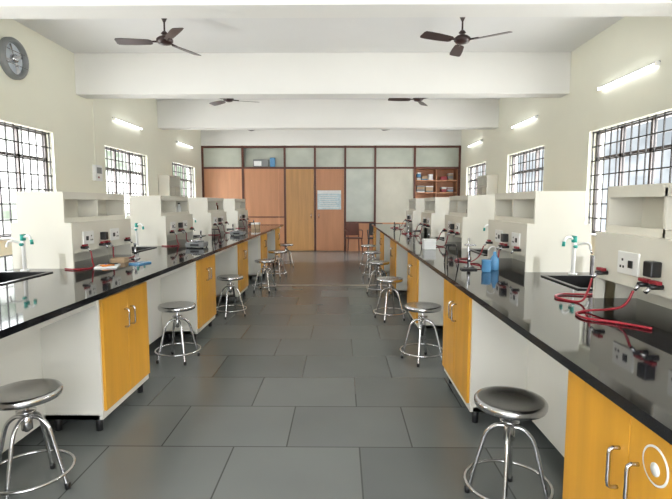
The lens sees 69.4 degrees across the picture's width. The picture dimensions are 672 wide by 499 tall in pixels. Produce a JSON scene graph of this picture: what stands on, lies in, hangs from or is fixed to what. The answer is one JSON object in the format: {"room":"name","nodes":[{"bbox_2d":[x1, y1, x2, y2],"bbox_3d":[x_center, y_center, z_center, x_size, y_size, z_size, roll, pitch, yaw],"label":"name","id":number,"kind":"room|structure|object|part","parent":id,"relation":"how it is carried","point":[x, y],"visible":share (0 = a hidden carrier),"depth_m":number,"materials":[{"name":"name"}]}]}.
{"room":"laboratory","nodes":[
{"label":"laboratory","id":0,"kind":"room"},
{"bbox_2d":[0,19,201,255],"bbox_3d":[-4.151,-1.062,6.562,0.220,3.720,18.820,0,5,1],"label":"wall","id":1,"kind":"structure","parent":0,"point":[46,100],"depth_m":7.48,"materials":[{"name":"paint"}]},
{"bbox_2d":[0,237,11,241],"bbox_3d":[-4.051,-0.142,6.132,0.070,0.031,1.910,0,5,1],"label":"trim","id":2,"kind":"structure","parent":1,"relation":"attached to","point":[9,238],"depth_m":5.90,"materials":[{"name":"paint"}]},
{"bbox_2d":[0,37,28,79],"bbox_3d":[-4.006,-2.378,6.043,0.077,0.500,0.500,0,5,1],"label":"exhaust fan","id":3,"kind":"object","parent":1,"relation":"attached to","point":[14,62],"visible":1,"depth_m":6.03,"materials":[{"name":"grey plastic"}]},
{"bbox_2d":[0,122,52,237],"bbox_3d":[-4.142,-0.868,6.064,0.109,1.430,1.850,0,5,1],"label":"window","id":4,"kind":"structure","parent":1,"relation":"in","point":[16,155],"depth_m":6.35,"materials":[{"name":"paint"}]},
{"bbox_2d":[92,101,102,180],"bbox_3d":[-3.989,-1.799,8.072,0.070,1.300,0.230,0,5,1],"label":"conduit pipe","id":5,"kind":"object","parent":1,"relation":"attached to","point":[97,174],"depth_m":8.06,"materials":[{"name":"grey plastic"}]},
{"bbox_2d":[105,147,145,215],"bbox_3d":[-4.106,-1.190,9.418,0.109,1.430,1.850,0,5,1],"label":"window","id":6,"kind":"structure","parent":1,"relation":"in","point":[114,169],"depth_m":9.45,"materials":[{"name":"paint"}]},
{"bbox_2d":[112,117,142,129],"bbox_3d":[-3.979,-2.407,9.295,0.061,0.052,1.220,0,5,1],"label":"tube light","id":7,"kind":"object","parent":1,"relation":"attached to","point":[113,118],"visible":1,"depth_m":9.16,"materials":[{"name":"grey plastic"}]},
{"bbox_2d":[158,175,180,195],"bbox_3d":[-3.866,-1.464,11.278,0.250,0.500,0.750,0,5,1],"label":"box","id":8,"kind":"object","parent":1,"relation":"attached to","point":[168,185],"visible":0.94,"depth_m":10.92,"materials":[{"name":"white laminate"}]},
{"bbox_2d":[172,162,193,197],"bbox_3d":[-4.071,-1.511,12.767,0.109,1.430,1.820,0,5,1],"label":"window","id":9,"kind":"structure","parent":1,"relation":"in","point":[183,179],"depth_m":13.03,"materials":[{"name":"paint"}]},
{"bbox_2d":[0,251,563,498],"bbox_3d":[-0.236,0.854,6.705,8.050,0.120,18.820,0,5,1],"label":"floor","id":10,"kind":"structure","parent":0,"point":[308,394],"depth_m":3.19,"materials":[{"name":"tile"}]},
{"bbox_2d":[0,379,75,498],"bbox_3d":[-1.536,0.947,2.418,0.411,0.512,0.411,-5,8,-44],"label":"stool","id":11,"kind":"object","parent":10,"relation":"on","point":[23,396],"visible":1,"depth_m":2.40,"materials":[{"name":"metal"}]},
{"bbox_2d":[0,224,283,451],"bbox_3d":[-2.354,0.385,5.452,1.980,1.048,13.330,0,5,1],"label":"lab bench","id":12,"kind":"object","parent":10,"relation":"on","point":[90,331],"depth_m":3.17,"materials":[{"name":"black stone"}]},
{"bbox_2d":[5,234,33,271],"bbox_3d":[-2.428,0.026,3.759,0.223,0.290,0.093,0,5,1],"label":"water tap","id":13,"kind":"object","parent":12,"relation":"on","point":[22,236],"visible":1,"depth_m":3.76,"materials":[{"name":"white plastic"}]},
{"bbox_2d":[0,272,52,284],"bbox_3d":[-2.375,0.304,3.440,0.420,0.218,0.560,0,5,1],"label":"sink","id":14,"kind":"object","parent":12,"relation":"in","point":[5,277],"visible":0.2,"depth_m":3.68,"materials":[{"name":"black plastic"}]},
{"bbox_2d":[11,192,132,268],"bbox_3d":[-2.364,-0.205,4.446,0.653,0.620,1.100,0,5,1],"label":"rack","id":15,"kind":"object","parent":12,"relation":"on","point":[63,227],"visible":0.95,"depth_m":3.92,"materials":[{"name":"white laminate"}]},
{"bbox_2d":[64,251,94,269],"bbox_3d":[-2.055,0.090,3.928,0.123,0.133,0.230,4,7,33],"label":"gas hose","id":16,"kind":"object","parent":12,"relation":"on","point":[90,251],"visible":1,"depth_m":3.90,"materials":[{"name":"red rubber"}]},
{"bbox_2d":[94,264,120,268],"bbox_3d":[-1.908,0.139,4.052,0.170,0.010,0.230,-2,6,-17],"label":"book","id":17,"kind":"object","parent":12,"relation":"on","point":[116,265],"visible":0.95,"depth_m":3.99,"materials":[{"name":"paper"}]},
{"bbox_2d":[100,263,117,266],"bbox_3d":[-1.904,0.128,4.051,0.116,0.012,0.182,-1,6,-11],"label":"pens","id":18,"kind":"object","parent":17,"relation":"on","point":[105,264],"visible":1,"depth_m":4.03,"materials":[{"name":"orange plastic"}]},
{"bbox_2d":[110,257,128,262],"bbox_3d":[-1.945,0.094,4.359,0.120,0.040,0.120,0,6,-5],"label":"cardboard tray","id":19,"kind":"object","parent":12,"relation":"on","point":[115,259],"visible":1,"depth_m":4.30,"materials":[{"name":"beige cardboard"}]},
{"bbox_2d":[112,243,139,258],"bbox_3d":[-1.966,0.021,4.541,0.083,0.150,0.291,3,6,27],"label":"burner","id":20,"kind":"object","parent":12,"relation":"on","point":[135,256],"visible":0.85,"depth_m":4.62,"materials":[{"name":"metal"}]},
{"bbox_2d":[131,223,143,246],"bbox_3d":[-2.406,-0.174,5.849,0.223,0.290,0.093,0,5,1],"label":"water tap","id":21,"kind":"object","parent":12,"relation":"on","point":[136,224],"visible":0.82,"depth_m":5.85,"materials":[{"name":"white plastic"}]},
{"bbox_2d":[129,261,150,264],"bbox_3d":[-1.716,0.119,4.249,0.110,0.012,0.160,2,6,18],"label":"notebook","id":22,"kind":"object","parent":12,"relation":"on","point":[139,262],"visible":1,"depth_m":4.24,"materials":[{"name":"paper"}]},
{"bbox_2d":[132,247,156,251],"bbox_3d":[-2.353,0.103,5.530,0.420,0.218,0.560,0,5,1],"label":"sink","id":23,"kind":"object","parent":12,"relation":"in","point":[138,249],"visible":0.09,"depth_m":5.77,"materials":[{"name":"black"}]},
{"bbox_2d":[126,196,194,245],"bbox_3d":[-2.342,-0.406,6.536,0.653,0.620,1.100,0,5,1],"label":"rack","id":24,"kind":"object","parent":12,"relation":"on","point":[158,215],"visible":0.85,"depth_m":6.01,"materials":[{"name":"white laminate"}]},
{"bbox_2d":[176,203,180,211],"bbox_3d":[-2.244,-0.569,6.742,0.083,0.163,0.355,0,5,1],"label":"bottles","id":25,"kind":"object","parent":24,"relation":"in","point":[178,208],"visible":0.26,"depth_m":6.87,"materials":[{"name":"plastic"}]},
{"bbox_3d":[-1.925,-0.179,6.627,0.083,0.150,0.301,3,6,28],"label":"bunsen burner","id":26,"kind":"part","parent":12,"relation":"part of","materials":[{"name":"silver metal"}]},
{"bbox_2d":[185,240,207,247],"bbox_3d":[-1.660,-0.067,5.786,0.220,0.088,0.204,0,5,1],"label":"weighing balance","id":27,"kind":"object","parent":12,"relation":"on","point":[196,243],"visible":0.98,"depth_m":5.69,"materials":[{"name":"grey plastic"}]},
{"bbox_2d":[188,198,228,234],"bbox_3d":[-2.320,-0.607,8.626,0.653,0.620,1.100,0,5,1],"label":"rack","id":28,"kind":"object","parent":12,"relation":"on","point":[205,213],"visible":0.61,"depth_m":8.10,"materials":[{"name":"white laminate"}]},
{"bbox_2d":[212,229,221,240],"bbox_3d":[-1.667,-0.202,6.780,0.135,0.164,0.140,0,5,1],"label":"tripod","id":29,"kind":"object","parent":12,"relation":"on","point":[212,229],"visible":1,"depth_m":6.77,"materials":[{"name":"black metal"}]},
{"bbox_2d":[223,199,249,227],"bbox_3d":[-2.298,-0.807,10.717,0.653,0.620,1.100,0,5,1],"label":"rack","id":30,"kind":"object","parent":12,"relation":"on","point":[237,215],"visible":0.55,"depth_m":10.19,"materials":[{"name":"white laminate"}]},
{"bbox_2d":[230,230,244,235],"bbox_3d":[-1.617,-0.277,7.975,0.220,0.088,0.204,0,5,1],"label":"weighing balance","id":31,"kind":"object","parent":12,"relation":"on","point":[234,232],"visible":0.95,"depth_m":7.88,"materials":[{"name":"grey plastic"}]},
{"bbox_2d":[251,222,259,228],"bbox_3d":[-1.674,-0.500,10.117,0.168,0.124,0.168,0,5,1],"label":"storage box","id":32,"kind":"object","parent":12,"relation":"on","point":[257,224],"visible":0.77,"depth_m":10.04,"materials":[{"name":"cardboard"}]},
{"bbox_2d":[154,301,201,365],"bbox_3d":[-1.445,0.755,4.428,0.411,0.512,0.411,1,6,10],"label":"stool","id":33,"kind":"object","parent":10,"relation":"on","point":[176,306],"visible":1,"depth_m":4.37,"materials":[{"name":"metal"}]},
{"bbox_2d":[216,274,246,319],"bbox_3d":[-1.337,0.590,6.149,0.411,0.512,0.411,-4,7,-36],"label":"stool","id":34,"kind":"object","parent":10,"relation":"on","point":[228,277],"visible":0.94,"depth_m":6.12,"materials":[{"name":"metal"}]},
{"bbox_2d":[252,259,276,292],"bbox_3d":[-1.158,0.422,7.889,0.411,0.512,0.411,2,6,16],"label":"stool","id":35,"kind":"object","parent":10,"relation":"on","point":[264,261],"visible":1,"depth_m":7.83,"materials":[{"name":"metal"}]},
{"bbox_2d":[266,250,287,277],"bbox_3d":[-1.143,0.279,9.382,0.411,0.512,0.411,2,6,19],"label":"stool","id":36,"kind":"object","parent":10,"relation":"on","point":[276,252],"visible":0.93,"depth_m":9.32,"materials":[{"name":"metal"}]},
{"bbox_2d":[277,243,294,266],"bbox_3d":[-1.126,0.127,10.975,0.411,0.512,0.411,-2,6,-17],"label":"stool","id":37,"kind":"object","parent":10,"relation":"on","point":[281,244],"visible":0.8,"depth_m":10.92,"materials":[{"name":"metal"}]},
{"bbox_2d":[259,284,386,285],"bbox_3d":[-0.222,0.622,8.471,2.220,0.003,0.140,0,5,1],"label":"strip","id":38,"kind":"object","parent":10,"relation":"on","point":[260,284],"visible":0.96,"depth_m":8.53,"materials":[{"name":"stone"}]},
{"bbox_2d":[344,223,362,253],"bbox_3d":[0.503,-0.317,13.838,0.488,0.852,0.472,-1,6,-11],"label":"wooden chair","id":39,"kind":"object","parent":10,"relation":"on","point":[350,228],"visible":0.98,"depth_m":13.98,"materials":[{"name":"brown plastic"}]},
{"bbox_2d":[359,244,376,268],"bbox_3d":[0.711,0.157,10.657,0.411,0.512,0.411,-4,7,-35],"label":"stool","id":40,"kind":"object","parent":10,"relation":"on","point":[368,246],"visible":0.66,"depth_m":10.61,"materials":[{"name":"metal"}]},
{"bbox_2d":[362,251,382,278],"bbox_3d":[0.696,0.291,9.263,0.411,0.512,0.411,-2,6,-22],"label":"stool","id":41,"kind":"object","parent":10,"relation":"on","point":[365,252],"visible":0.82,"depth_m":9.22,"materials":[{"name":"metal"}]},
{"bbox_2d":[367,223,382,250],"bbox_3d":[1.125,-0.312,13.782,0.488,0.852,0.472,1,6,6],"label":"plastic chair","id":42,"kind":"object","parent":10,"relation":"on","point":[370,230],"visible":0.41,"depth_m":13.94,"materials":[{"name":"black plastic"}]},
{"bbox_2d":[366,260,389,295],"bbox_3d":[0.680,0.444,7.671,0.411,0.512,0.411,5,7,40],"label":"stool","id":43,"kind":"object","parent":10,"relation":"on","point":[375,262],"visible":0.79,"depth_m":7.65,"materials":[{"name":"metal"}]},
{"bbox_2d":[373,276,405,322],"bbox_3d":[0.662,0.606,5.979,0.411,0.512,0.411,-2,6,-20],"label":"stool","id":44,"kind":"object","parent":10,"relation":"on","point":[384,279],"visible":1,"depth_m":5.92,"materials":[{"name":"metal"}]},
{"bbox_2d":[399,302,442,366],"bbox_3d":[0.785,0.757,4.404,0.411,0.512,0.411,-3,6,-24],"label":"stool","id":45,"kind":"object","parent":10,"relation":"on","point":[418,307],"visible":0.96,"depth_m":4.36,"materials":[{"name":"metal"}]},
{"bbox_2d":[463,386,553,498],"bbox_3d":[0.823,0.957,2.313,0.411,0.512,0.411,-2,6,-21],"label":"stool","id":46,"kind":"object","parent":10,"relation":"on","point":[512,405],"visible":1,"depth_m":2.27,"materials":[{"name":"metal"}]},
{"bbox_2d":[372,224,671,498],"bbox_3d":[1.720,0.454,5.526,1.775,0.900,13.550,0,5,1],"label":"lab bench","id":47,"kind":"object","parent":10,"relation":"on","point":[606,388],"visible":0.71,"depth_m":2.36,"materials":[{"name":"black stone"}]},
{"bbox_2d":[406,226,421,235],"bbox_3d":[1.300,-0.302,7.914,0.295,0.150,0.189,-1,6,-11],"label":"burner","id":48,"kind":"object","parent":47,"relation":"on","point":[408,234],"visible":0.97,"depth_m":7.93,"materials":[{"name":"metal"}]},
{"bbox_2d":[404,198,424,229],"bbox_3d":[1.768,-0.744,10.062,0.653,0.620,0.970,0,5,1],"label":"rack","id":49,"kind":"object","parent":47,"relation":"on","point":[416,205],"visible":0.52,"depth_m":9.60,"materials":[{"name":"white laminate"}]},
{"bbox_2d":[413,231,421,243],"bbox_3d":[1.079,-0.165,6.402,0.135,0.164,0.140,0,5,1],"label":"tripod","id":50,"kind":"object","parent":47,"relation":"on","point":[413,231],"visible":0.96,"depth_m":6.36,"materials":[{"name":"black metal"}]},
{"bbox_2d":[422,239,435,248],"bbox_3d":[1.079,-0.065,5.628,0.138,0.114,0.168,0,5,1],"label":"storage box","id":51,"kind":"object","parent":47,"relation":"on","point":[426,243],"visible":1,"depth_m":5.55,"materials":[{"name":"plastic"}]},
{"bbox_2d":[418,197,448,236],"bbox_3d":[1.748,-0.556,8.101,0.653,0.620,0.970,0,5,1],"label":"rack","id":52,"kind":"object","parent":47,"relation":"on","point":[435,208],"visible":0.59,"depth_m":7.64,"materials":[{"name":"white laminate"}]},
{"bbox_2d":[444,244,458,263],"bbox_3d":[1.017,0.040,4.263,0.135,0.164,0.140,0,5,1],"label":"tripod","id":53,"kind":"object","parent":47,"relation":"on","point":[446,245],"visible":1,"depth_m":4.26,"materials":[{"name":"black metal"}]},
{"bbox_2d":[441,195,494,247],"bbox_3d":[1.727,-0.368,6.140,0.653,0.620,0.970,0,5,1],"label":"rack","id":54,"kind":"object","parent":47,"relation":"on","point":[460,225],"visible":0.66,"depth_m":5.67,"materials":[{"name":"white laminate"}]},
{"bbox_2d":[460,238,476,269],"bbox_3d":[1.060,0.037,3.851,0.120,0.250,0.119,0,5,1],"label":"stand","id":55,"kind":"object","parent":47,"relation":"on","point":[468,244],"visible":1,"depth_m":3.87,"materials":[{"name":"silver metal"}]},
{"bbox_2d":[455,246,483,262],"bbox_3d":[1.214,0.036,4.489,0.203,0.134,0.324,4,7,37],"label":"gas hose","id":56,"kind":"object","parent":47,"relation":"on","point":[456,259],"visible":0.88,"depth_m":4.51,"materials":[{"name":"red rubber"}]},
{"bbox_2d":[471,249,487,254],"bbox_3d":[1.717,0.133,5.219,0.420,0.218,0.560,0,5,1],"label":"sink","id":57,"kind":"object","parent":47,"relation":"in","point":[485,251],"visible":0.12,"depth_m":5.46,"materials":[{"name":"black metal"}]},
{"bbox_2d":[464,249,499,266],"bbox_3d":[1.236,0.074,3.991,0.334,0.150,0.194,-1,6,-10],"label":"burner","id":58,"kind":"object","parent":47,"relation":"on","point":[470,264],"visible":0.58,"depth_m":4.01,"materials":[{"name":"metal"}]},
{"bbox_2d":[482,259,490,272],"bbox_3d":[1.159,0.127,3.737,0.078,0.094,0.078,0,5,1],"label":"beaker","id":59,"kind":"object","parent":47,"relation":"on","point":[486,263],"visible":1,"depth_m":3.71,"materials":[{"name":"plastic"}]},
{"bbox_2d":[488,246,498,269],"bbox_3d":[1.236,0.068,3.845,0.117,0.191,0.068,-1,6,-14],"label":"wash bottle","id":60,"kind":"object","parent":47,"relation":"on","point":[494,259],"visible":0.96,"depth_m":3.83,"materials":[{"name":"blue plastic"}]},
{"bbox_2d":[484,191,592,271],"bbox_3d":[1.706,-0.180,4.179,0.653,0.620,0.970,0,5,1],"label":"rack","id":61,"kind":"object","parent":47,"relation":"on","point":[530,227],"visible":0.91,"depth_m":3.71,"materials":[{"name":"white laminate"}]},
{"bbox_2d":[541,275,592,289],"bbox_3d":[1.696,0.321,3.258,0.420,0.218,0.560,0,5,1],"label":"sink","id":62,"kind":"object","parent":47,"relation":"in","point":[579,282],"visible":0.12,"depth_m":3.50,"materials":[{"name":"black metal"}]},
{"bbox_2d":[562,235,591,274],"bbox_3d":[1.757,0.044,3.576,0.223,0.290,0.093,0,5,1],"label":"water tap","id":63,"kind":"object","parent":47,"relation":"on","point":[573,238],"visible":1,"depth_m":3.57,"materials":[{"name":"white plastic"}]},
{"bbox_2d":[554,278,652,329],"bbox_3d":[1.314,0.231,2.467,0.352,0.136,0.836,2,6,22],"label":"gas hose","id":64,"kind":"object","parent":47,"relation":"on","point":[586,294],"visible":0.91,"depth_m":2.27,"materials":[{"name":"red rubber"}]},
{"bbox_2d":[591,183,671,308],"bbox_3d":[1.686,0.008,2.218,0.653,0.620,0.970,0,5,1],"label":"rack","id":65,"kind":"object","parent":47,"relation":"on","point":[634,252],"visible":1,"depth_m":2.47,"materials":[{"name":"white laminate"}]},
{"bbox_2d":[642,444,668,487],"bbox_3d":[0.823,0.558,1.250,0.002,0.103,0.104,0,5,1],"label":"sticker","id":66,"kind":"object","parent":47,"relation":"attached to","point":[655,471],"visible":1,"depth_m":1.25,"materials":[{"name":"paper"}]},
{"bbox_2d":[13,17,622,99],"bbox_3d":[-0.236,-2.969,6.338,8.050,0.120,18.820,0,5,1],"label":"ceiling","id":67,"kind":"structure","parent":0,"point":[394,34],"depth_m":6.66,"materials":[{"name":"paint"}]},
{"bbox_2d":[114,18,200,55],"bbox_3d":[-2.217,-2.686,5.916,0.927,0.363,1.058,0,5,-3],"label":"ceiling fan","id":68,"kind":"object","parent":67,"relation":"hanging from","point":[166,39],"depth_m":5.90,"materials":[{"name":"metal"}]},
{"bbox_2d":[209,98,251,105],"bbox_3d":[-1.944,-3.012,9.312,0.927,0.363,1.058,-2,6,-17],"label":"ceiling fan","id":69,"kind":"object","parent":67,"relation":"hanging from","point":[215,103],"depth_m":9.38,"materials":[{"name":"metal"}]},
{"bbox_2d":[388,98,426,105],"bbox_3d":[1.615,-3.015,9.352,1.058,0.363,0.927,2,6,22],"label":"ceiling fan","id":70,"kind":"object","parent":67,"relation":"hanging from","point":[418,100],"depth_m":9.21,"materials":[{"name":"metal"}]},
{"bbox_2d":[420,17,511,56],"bbox_3d":[1.544,-2.694,6.005,1.058,0.363,0.927,0,5,5],"label":"ceiling fan","id":71,"kind":"object","parent":67,"relation":"hanging from","point":[461,39],"depth_m":5.82,"materials":[{"name":"metal"}]},
{"bbox_2d":[74,52,570,98],"bbox_3d":[-0.223,-2.717,7.588,7.610,0.620,0.300,0,5,1],"label":"ceiling beam","id":72,"kind":"structure","parent":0,"point":[341,74],"depth_m":7.44,"materials":[{"name":"white paint"}]},
{"bbox_2d":[157,99,498,129],"bbox_3d":[-0.188,-3.039,10.942,7.610,0.620,0.300,0,5,1],"label":"ceiling beam","id":73,"kind":"structure","parent":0,"point":[284,114],"depth_m":10.80,"materials":[{"name":"white paint"}]},
{"bbox_2d":[201,146,460,250],"bbox_3d":[-0.153,-1.501,14.412,7.610,3.095,0.175,0,5,1],"label":"wall","id":74,"kind":"structure","parent":0,"point":[380,181],"depth_m":14.30,"materials":[{"name":"brown wood"}]},
{"bbox_2d":[253,158,274,166],"bbox_3d":[-2.123,-2.576,14.342,0.650,0.270,0.100,0,5,1],"label":"carton","id":75,"kind":"object","parent":74,"relation":"attached to","point":[256,162],"visible":1,"depth_m":14.30,"materials":[{"name":"grey cardboard"}]},
{"bbox_2d":[286,169,313,250],"bbox_3d":[-1.064,-1.162,14.360,0.820,2.410,0.094,0,5,1],"label":"door","id":76,"kind":"structure","parent":74,"relation":"in","point":[299,182],"depth_m":14.36,"materials":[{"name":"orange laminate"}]},
{"bbox_2d":[316,169,343,250],"bbox_3d":[-0.174,-1.161,14.351,0.820,2.410,0.094,0,5,1],"label":"door","id":77,"kind":"structure","parent":74,"relation":"in","point":[329,222],"depth_m":14.38,"materials":[{"name":"reddish-brown wood laminate"}]},
{"bbox_2d":[317,190,340,208],"bbox_3d":[-0.199,-1.464,14.320,0.700,0.560,0.012,0,5,1],"label":"poster","id":78,"kind":"object","parent":77,"relation":"attached to","point":[326,199],"visible":1,"depth_m":14.31,"materials":[{"name":"paper"}]},
{"bbox_2d":[415,169,457,197],"bbox_3d":[2.969,-1.879,14.557,1.240,1.100,0.480,0,5,1],"label":"storage shelf","id":79,"kind":"object","parent":74,"relation":"attached to","point":[436,183],"visible":0.44,"depth_m":14.74,"materials":[{"name":"laminate"}]},
{"bbox_2d":[416,173,452,191],"bbox_3d":[2.939,-1.818,14.514,1.074,0.935,0.299,0,5,1],"label":"files","id":80,"kind":"object","parent":79,"relation":"in","point":[449,176],"visible":0.63,"depth_m":14.38,"materials":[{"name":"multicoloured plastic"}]},
{"bbox_2d":[201,130,461,145],"bbox_3d":[-0.153,-3.361,14.297,7.610,0.620,0.300,0,5,1],"label":"ceiling beam","id":81,"kind":"structure","parent":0,"point":[208,137],"depth_m":14.16,"materials":[{"name":"white paint"}]},
{"bbox_2d":[0,0,671,18],"bbox_3d":[-0.259,-2.394,4.224,7.610,0.620,0.300,0,5,1],"label":"ceiling beam","id":82,"kind":"structure","parent":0,"point":[9,9],"depth_m":4.18,"materials":[{"name":"white paint"}]},
{"bbox_2d":[457,16,671,255],"bbox_3d":[3.679,-1.054,6.481,0.220,3.720,18.820,0,5,1],"label":"wall","id":83,"kind":"structure","parent":0,"point":[565,126],"depth_m":6.94,"materials":[{"name":"paint"}]},
{"bbox_2d":[468,163,485,194],"bbox_3d":[3.729,-1.503,12.686,0.109,1.430,1.820,0,5,1],"label":"window","id":84,"kind":"structure","parent":83,"relation":"in","point":[470,176],"depth_m":12.95,"materials":[{"name":"paint"}]},
{"bbox_2d":[477,175,497,194],"bbox_3d":[3.493,-1.456,11.201,0.250,0.500,0.750,0,5,1],"label":"shelf rack","id":85,"kind":"object","parent":83,"relation":"attached to","point":[486,184],"visible":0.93,"depth_m":10.84,"materials":[{"name":"white laminate"}]},
{"bbox_2d":[511,115,537,127],"bbox_3d":[3.567,-2.419,9.214,0.061,0.052,1.220,0,5,1],"label":"tube light","id":86,"kind":"object","parent":83,"relation":"attached to","point":[535,116],"visible":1,"depth_m":9.08,"materials":[{"name":"grey plastic"}]},
{"bbox_2d":[509,146,543,192],"bbox_3d":[3.694,-1.182,9.337,0.109,1.430,1.850,0,5,1],"label":"window","id":87,"kind":"structure","parent":83,"relation":"in","point":[538,168],"depth_m":9.32,"materials":[{"name":"paint"}]},
{"bbox_2d":[597,60,660,90],"bbox_3d":[3.533,-2.103,5.920,0.061,0.052,1.220,0,5,1],"label":"tube light","id":88,"kind":"object","parent":83,"relation":"attached to","point":[656,63],"visible":1,"depth_m":5.78,"materials":[{"name":"grey plastic"}]},
{"bbox_2d":[588,110,671,233],"bbox_3d":[3.659,-0.860,5.982,0.109,1.430,1.850,0,5,1],"label":"window","id":89,"kind":"structure","parent":83,"relation":"in","point":[653,149],"depth_m":6.11,"materials":[{"name":"paint"}]}
]}

